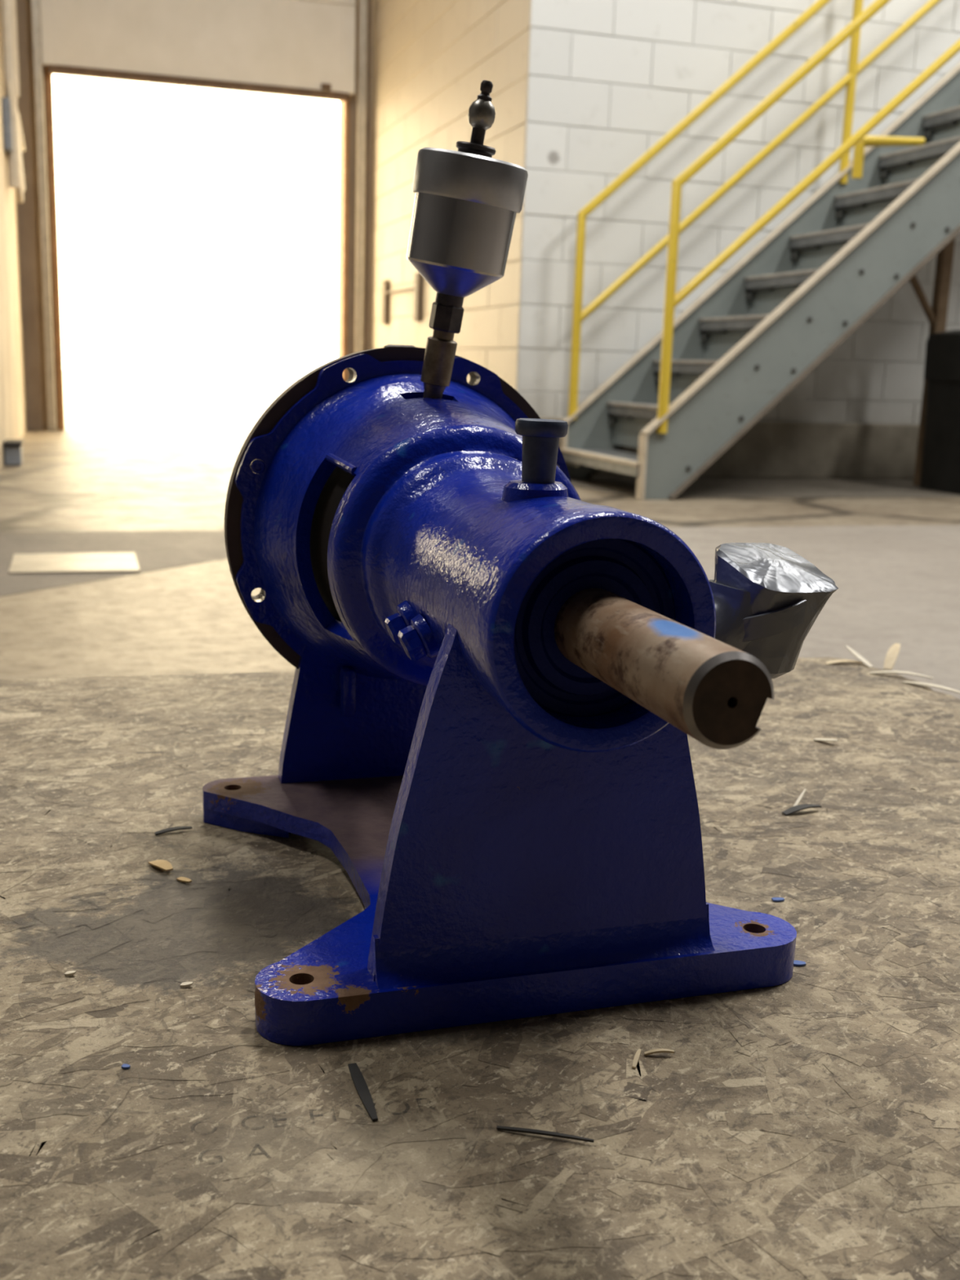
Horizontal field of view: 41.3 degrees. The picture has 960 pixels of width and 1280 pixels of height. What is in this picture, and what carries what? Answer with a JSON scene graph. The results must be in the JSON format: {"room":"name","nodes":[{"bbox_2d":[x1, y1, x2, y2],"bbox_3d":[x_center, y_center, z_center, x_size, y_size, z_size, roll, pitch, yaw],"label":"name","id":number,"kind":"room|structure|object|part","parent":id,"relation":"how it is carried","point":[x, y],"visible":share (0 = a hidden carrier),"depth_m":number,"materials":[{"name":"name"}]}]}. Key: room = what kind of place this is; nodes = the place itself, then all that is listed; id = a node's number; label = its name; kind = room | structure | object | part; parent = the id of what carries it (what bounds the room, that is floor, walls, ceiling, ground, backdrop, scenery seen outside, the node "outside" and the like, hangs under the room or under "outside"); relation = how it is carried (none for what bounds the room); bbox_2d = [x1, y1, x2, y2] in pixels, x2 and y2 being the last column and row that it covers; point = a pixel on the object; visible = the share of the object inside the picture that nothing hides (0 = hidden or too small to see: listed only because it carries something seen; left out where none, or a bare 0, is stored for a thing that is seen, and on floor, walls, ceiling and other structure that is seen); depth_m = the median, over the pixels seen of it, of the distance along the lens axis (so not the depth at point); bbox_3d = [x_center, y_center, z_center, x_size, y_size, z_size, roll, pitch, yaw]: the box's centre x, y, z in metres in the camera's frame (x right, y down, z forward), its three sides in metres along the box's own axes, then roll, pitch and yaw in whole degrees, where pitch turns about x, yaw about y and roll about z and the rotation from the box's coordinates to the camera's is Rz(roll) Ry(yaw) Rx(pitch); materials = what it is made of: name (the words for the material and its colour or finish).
{"room":"workspace","nodes":[
{"label":"workspace","id":0,"kind":"room"},
{"bbox_2d":[0,4,26,470],"bbox_3d":[-2.501,-3.398,6.277,0.200,4.843,3.235,-2,13,-17],"label":"wall","id":1,"kind":"structure","parent":0,"point":[13,424],"depth_m":6.66,"materials":[{"name":"beige paint"}]},
{"bbox_2d":[0,0,25,203],"bbox_3d":[-2.554,-3.475,6.918,0.081,2.166,1.044,-2,13,-17],"label":"switch box","id":2,"kind":"object","parent":1,"relation":"attached to","point":[13,138],"visible":1,"depth_m":6.62,"materials":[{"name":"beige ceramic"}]},
{"bbox_2d":[15,0,58,430],"bbox_3d":[-2.801,-3.764,7.931,0.228,4.843,0.180,-2,13,-17],"label":"wall","id":3,"kind":"structure","parent":0,"point":[28,213],"depth_m":8.10,"materials":[{"name":"beige paint"}]},
{"bbox_2d":[44,66,65,430],"bbox_3d":[-2.735,-2.486,8.208,0.043,2.233,0.160,-2,13,-17],"label":"trim","id":4,"kind":"structure","parent":3,"relation":"attached to","point":[48,77],"depth_m":8.13,"materials":[{"name":"brown wood"}]},
{"bbox_2d":[337,0,373,379],"bbox_3d":[-0.737,-3.835,8.570,0.380,4.843,0.180,-2,13,-17],"label":"wall","id":5,"kind":"structure","parent":0,"point":[353,98],"depth_m":8.65,"materials":[{"name":"beige paint"}]},
{"bbox_2d":[338,99,349,381],"bbox_3d":[-0.939,-2.547,8.764,0.029,2.233,0.160,-2,13,-17],"label":"trim","id":6,"kind":"structure","parent":5,"relation":"attached to","point":[344,106],"depth_m":8.67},
{"bbox_2d":[368,0,531,391],"bbox_3d":[-0.150,-3.480,7.010,0.203,4.843,3.223,-2,13,-17],"label":"wall","id":7,"kind":"structure","parent":0,"point":[431,59],"depth_m":6.98,"materials":[{"name":"beige paint"}]},
{"bbox_2d":[381,272,422,324],"bbox_3d":[-0.489,-2.094,7.850,0.028,0.275,0.930,-2,13,-17],"label":"wall bracket","id":8,"kind":"object","parent":7,"relation":"attached to","point":[417,288],"visible":0.95,"depth_m":7.50,"materials":[{"name":"brown metal"}]},
{"bbox_3d":[-0.493,-2.148,7.836,0.016,0.021,0.840,-2,13,-17],"label":"rod","id":9,"kind":"part","parent":8,"relation":"part of","materials":[{"name":"brown metal"}]},
{"bbox_2d":[0,428,959,699],"bbox_3d":[0.914,0.006,2.722,11.000,0.102,13.610,-2,13,-17],"label":"floor","id":10,"kind":"structure","parent":0,"point":[890,548],"depth_m":3.55,"materials":[{"name":"grey concrete"}]},
{"bbox_2d":[3,439,23,465],"bbox_3d":[-2.094,-0.843,5.729,0.078,0.105,0.190,-2,13,-17],"label":"box","id":11,"kind":"object","parent":10,"relation":"on","point":[13,455],"visible":1,"depth_m":5.66,"materials":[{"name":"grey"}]},
{"bbox_3d":[-2.093,-0.886,5.720,0.078,0.017,0.190,-2,13,-17],"label":"box lid","id":12,"kind":"part","parent":11,"relation":"part of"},
{"bbox_2d":[8,552,139,573],"bbox_3d":[-0.980,-0.187,3.084,0.291,0.005,0.285,-2,13,-17],"label":"floor plate","id":13,"kind":"object","parent":10,"relation":"on","point":[72,562],"visible":1,"depth_m":3.06,"materials":[{"name":"metal"}]},
{"bbox_2d":[0,643,959,1279],"bbox_3d":[-0.064,0.325,0.242,1.447,0.260,1.832,-2,13,-17],"label":"work platform","id":14,"kind":"object","parent":10,"relation":"on","point":[806,1126],"visible":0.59,"depth_m":0.49,"materials":[{"name":"brown wood"}]},
{"bbox_2d":[64,970,75,975],"bbox_3d":[-0.173,0.141,0.538,0.004,0.002,0.003,4,12,9],"label":"crumb","id":15,"kind":"object","parent":14,"relation":"on","point":[69,972],"visible":1,"depth_m":0.54,"materials":[{"name":"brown wood"}]},
{"bbox_2d":[121,1063,130,1069],"bbox_3d":[-0.130,0.157,0.469,0.003,0.001,0.002,5,12,13],"label":"flake","id":16,"kind":"object","parent":14,"relation":"on","point":[125,1066],"visible":1,"depth_m":0.47,"materials":[{"name":"blue paint"}]},
{"bbox_2d":[148,859,173,871],"bbox_3d":[-0.163,0.116,0.653,0.008,0.003,0.019,-8,15,-38],"label":"flake","id":17,"kind":"object","parent":14,"relation":"on","point":[166,865],"visible":1,"depth_m":0.65,"materials":[{"name":"brown wood"}]},
{"bbox_2d":[154,826,191,835],"bbox_3d":[-0.169,0.105,0.703,0.020,0.002,0.004,-4,13,-25],"label":"dark sliver","id":18,"kind":"object","parent":14,"relation":"on","point":[179,828],"visible":1,"depth_m":0.70,"materials":[{"name":"grey wood"}]},
{"bbox_2d":[176,876,191,883],"bbox_3d":[-0.148,0.120,0.637,0.009,0.002,0.004,12,16,39],"label":"flake","id":19,"kind":"object","parent":14,"relation":"on","point":[183,879],"visible":1,"depth_m":0.64,"materials":[{"name":"brown wood"}]},
{"bbox_2d":[180,982,192,986],"bbox_3d":[-0.122,0.143,0.531,0.005,0.002,0.003,3,12,6],"label":"crumb","id":20,"kind":"object","parent":14,"relation":"on","point":[184,984],"visible":1,"depth_m":0.53,"materials":[{"name":"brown wood"}]},
{"bbox_2d":[347,1062,377,1120],"bbox_3d":[-0.042,0.162,0.459,0.004,0.001,0.037,-2,13,-17],"label":"wood","id":21,"kind":"object","parent":14,"relation":"on","point":[360,1084],"visible":1,"depth_m":0.46,"materials":[{"name":"grey wood"}]},
{"bbox_2d":[202,80,838,1045],"bbox_3d":[0.020,-0.057,0.547,0.247,0.395,0.400,-2,13,-17],"label":"pump","id":22,"kind":"object","parent":14,"relation":"on","point":[503,677],"visible":1,"depth_m":0.52,"materials":[{"name":"blue paint"}]},
{"bbox_2d":[406,80,528,399],"bbox_3d":[-0.007,-0.197,0.653,0.060,0.167,0.059,-2,13,-17],"label":"cup","id":23,"kind":"object","parent":22,"relation":"on","point":[468,201],"depth_m":0.63,"materials":[{"name":"metal"}]},
{"bbox_3d":[-0.010,0.115,0.643,0.236,0.019,0.272,-2,13,-17],"label":"plate","id":24,"kind":"part","parent":22,"relation":"part of","materials":[{"name":"blue paint"}]},
{"bbox_2d":[496,1125,594,1142],"bbox_3d":[0.022,0.169,0.435,0.034,0.002,0.002,5,12,13],"label":"long splinter","id":25,"kind":"object","parent":14,"relation":"on","point":[499,1127],"visible":1,"depth_m":0.43,"materials":[{"name":"black wood"}]},
{"bbox_2d":[631,1048,640,1068],"bbox_3d":[0.060,0.159,0.484,0.002,0.003,0.010,6,13,19],"label":"bent splinter","id":26,"kind":"object","parent":14,"relation":"on","point":[637,1055],"visible":1,"depth_m":0.48,"materials":[{"name":"brown wood"}]},
{"bbox_2d":[644,1048,674,1055],"bbox_3d":[0.069,0.158,0.490,0.011,0.002,0.002,1,12,-2],"label":"bent splinter","id":27,"kind":"object","parent":14,"relation":"on","point":[660,1050],"visible":1,"depth_m":0.49,"materials":[{"name":"brown wood"}]},
{"bbox_2d":[771,897,784,902],"bbox_3d":[0.149,0.130,0.638,0.006,0.001,0.004,-2,13,-17],"label":"flake","id":28,"kind":"object","parent":14,"relation":"on","point":[774,899],"visible":1,"depth_m":0.64,"materials":[{"name":"blue paint"}]},
{"bbox_2d":[793,960,805,965],"bbox_3d":[0.142,0.144,0.569,0.006,0.001,0.004,2,12,2],"label":"flake","id":29,"kind":"object","parent":14,"relation":"on","point":[796,962],"visible":1,"depth_m":0.57,"materials":[{"name":"blue paint"}]},
{"bbox_2d":[793,788,806,806],"bbox_3d":[0.194,0.098,0.776,0.002,0.009,0.022,10,14,32],"label":"wood sliver","id":30,"kind":"object","parent":14,"relation":"on","point":[801,796],"visible":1,"depth_m":0.78,"materials":[{"name":"beige wood"}]},
{"bbox_2d":[782,804,821,815],"bbox_3d":[0.194,0.102,0.768,0.026,0.004,0.006,-4,13,-24],"label":"bark speck","id":31,"kind":"object","parent":14,"relation":"on","point":[798,807],"visible":1,"depth_m":0.77},
{"bbox_2d":[813,737,838,741],"bbox_3d":[0.248,0.072,0.915,0.018,0.004,0.006,12,16,40],"label":"chip","id":32,"kind":"object","parent":14,"relation":"on","point":[815,739],"visible":1,"depth_m":0.92,"materials":[{"name":"beige wood"}]},
{"bbox_2d":[560,0,959,500],"bbox_3d":[2.916,-2.573,5.835,4.970,3.757,0.985,-2,13,-17],"label":"staircase","id":33,"kind":"structure","parent":10,"relation":"on","point":[690,393],"depth_m":5.48,"materials":[{"name":"grey metal"}]},
{"bbox_3d":[1.862,-2.760,5.902,2.940,3.485,0.042,-2,13,-17],"label":"handrail","id":34,"kind":"part","parent":33,"relation":"part of","materials":[{"name":"yellow metal"}]},
{"bbox_3d":[1.865,-2.744,5.906,2.928,2.600,0.036,-2,13,-17],"label":"rail","id":35,"kind":"part","parent":33,"relation":"part of","materials":[{"name":"yellow metal"}]},
{"bbox_3d":[2.139,-2.570,5.090,2.903,3.492,0.042,-2,13,-17],"label":"handrail","id":36,"kind":"part","parent":33,"relation":"part of","materials":[{"name":"yellow metal"}]},
{"bbox_3d":[2.142,-2.580,5.089,2.891,2.567,0.036,-2,13,-17],"label":"rail","id":37,"kind":"part","parent":33,"relation":"part of","materials":[{"name":"yellow metal"}]},
{"bbox_3d":[1.719,-2.602,5.892,0.042,0.934,0.042,-2,13,-17],"label":"rail post","id":38,"kind":"part","parent":33,"relation":"part of","materials":[{"name":"yellow metal"}]},
{"bbox_3d":[2.148,-1.441,5.989,0.060,1.433,0.050,-2,13,-17],"label":"support post","id":39,"kind":"part","parent":33,"relation":"part of","materials":[{"name":"brown metal"}]},
{"bbox_2d":[920,329,959,494],"bbox_3d":[2.328,-1.039,5.826,0.464,0.728,0.464,-2,13,-17],"label":"waste bin","id":40,"kind":"object","parent":10,"relation":"on","point":[940,462],"visible":1,"depth_m":5.81,"materials":[{"name":"black plastic"}]},
{"bbox_3d":[2.336,-1.285,5.773,0.464,0.225,0.464,-2,13,-17],"label":"bin lid","id":41,"kind":"part","parent":40,"relation":"part of","materials":[{"name":"black plastic"}]},
{"bbox_2d":[506,0,959,424],"bbox_3d":[2.706,-3.242,6.332,5.235,4.843,0.203,-2,13,-17],"label":"wall","id":42,"kind":"structure","parent":0,"point":[608,80],"depth_m":5.92,"materials":[{"name":"white brick"}]},
{"bbox_2d":[539,416,919,478],"bbox_3d":[2.641,-0.983,6.682,5.100,0.278,0.038,-2,13,-17],"label":"trim","id":43,"kind":"structure","parent":42,"relation":"attached to","point":[768,449],"depth_m":6.37,"materials":[{"name":"grey concrete"}]},
{"label":"outside","id":44,"kind":"structure","parent":0,"visible":0},
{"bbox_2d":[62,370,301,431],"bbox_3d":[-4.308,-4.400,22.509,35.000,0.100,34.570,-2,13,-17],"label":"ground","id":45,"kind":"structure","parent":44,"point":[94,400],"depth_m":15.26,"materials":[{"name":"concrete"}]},
{"bbox_3d":[-1.751,-5.480,7.877,1.857,1.400,0.180,-2,13,-17],"label":"wall","id":46,"kind":"structure","parent":0,"visible":0},
{"bbox_2d":[31,0,367,431],"bbox_3d":[-1.763,-3.176,8.208,2.065,3.643,0.115,-2,13,-17],"label":"door frame","id":47,"kind":"structure","parent":46,"relation":"in","point":[295,48],"depth_m":8.11,"materials":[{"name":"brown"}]},
{"bbox_3d":[-1.762,-3.840,8.089,1.960,0.535,0.057,-2,13,-17],"label":"panel","id":48,"kind":"part","parent":47,"relation":"part of","materials":[{"name":"white metal"}]},
{"bbox_3d":[-1.745,-4.367,7.976,1.960,0.536,0.057,-2,13,-17],"label":"panel","id":49,"kind":"part","parent":47,"relation":"part of","materials":[{"name":"white metal"}]}
]}

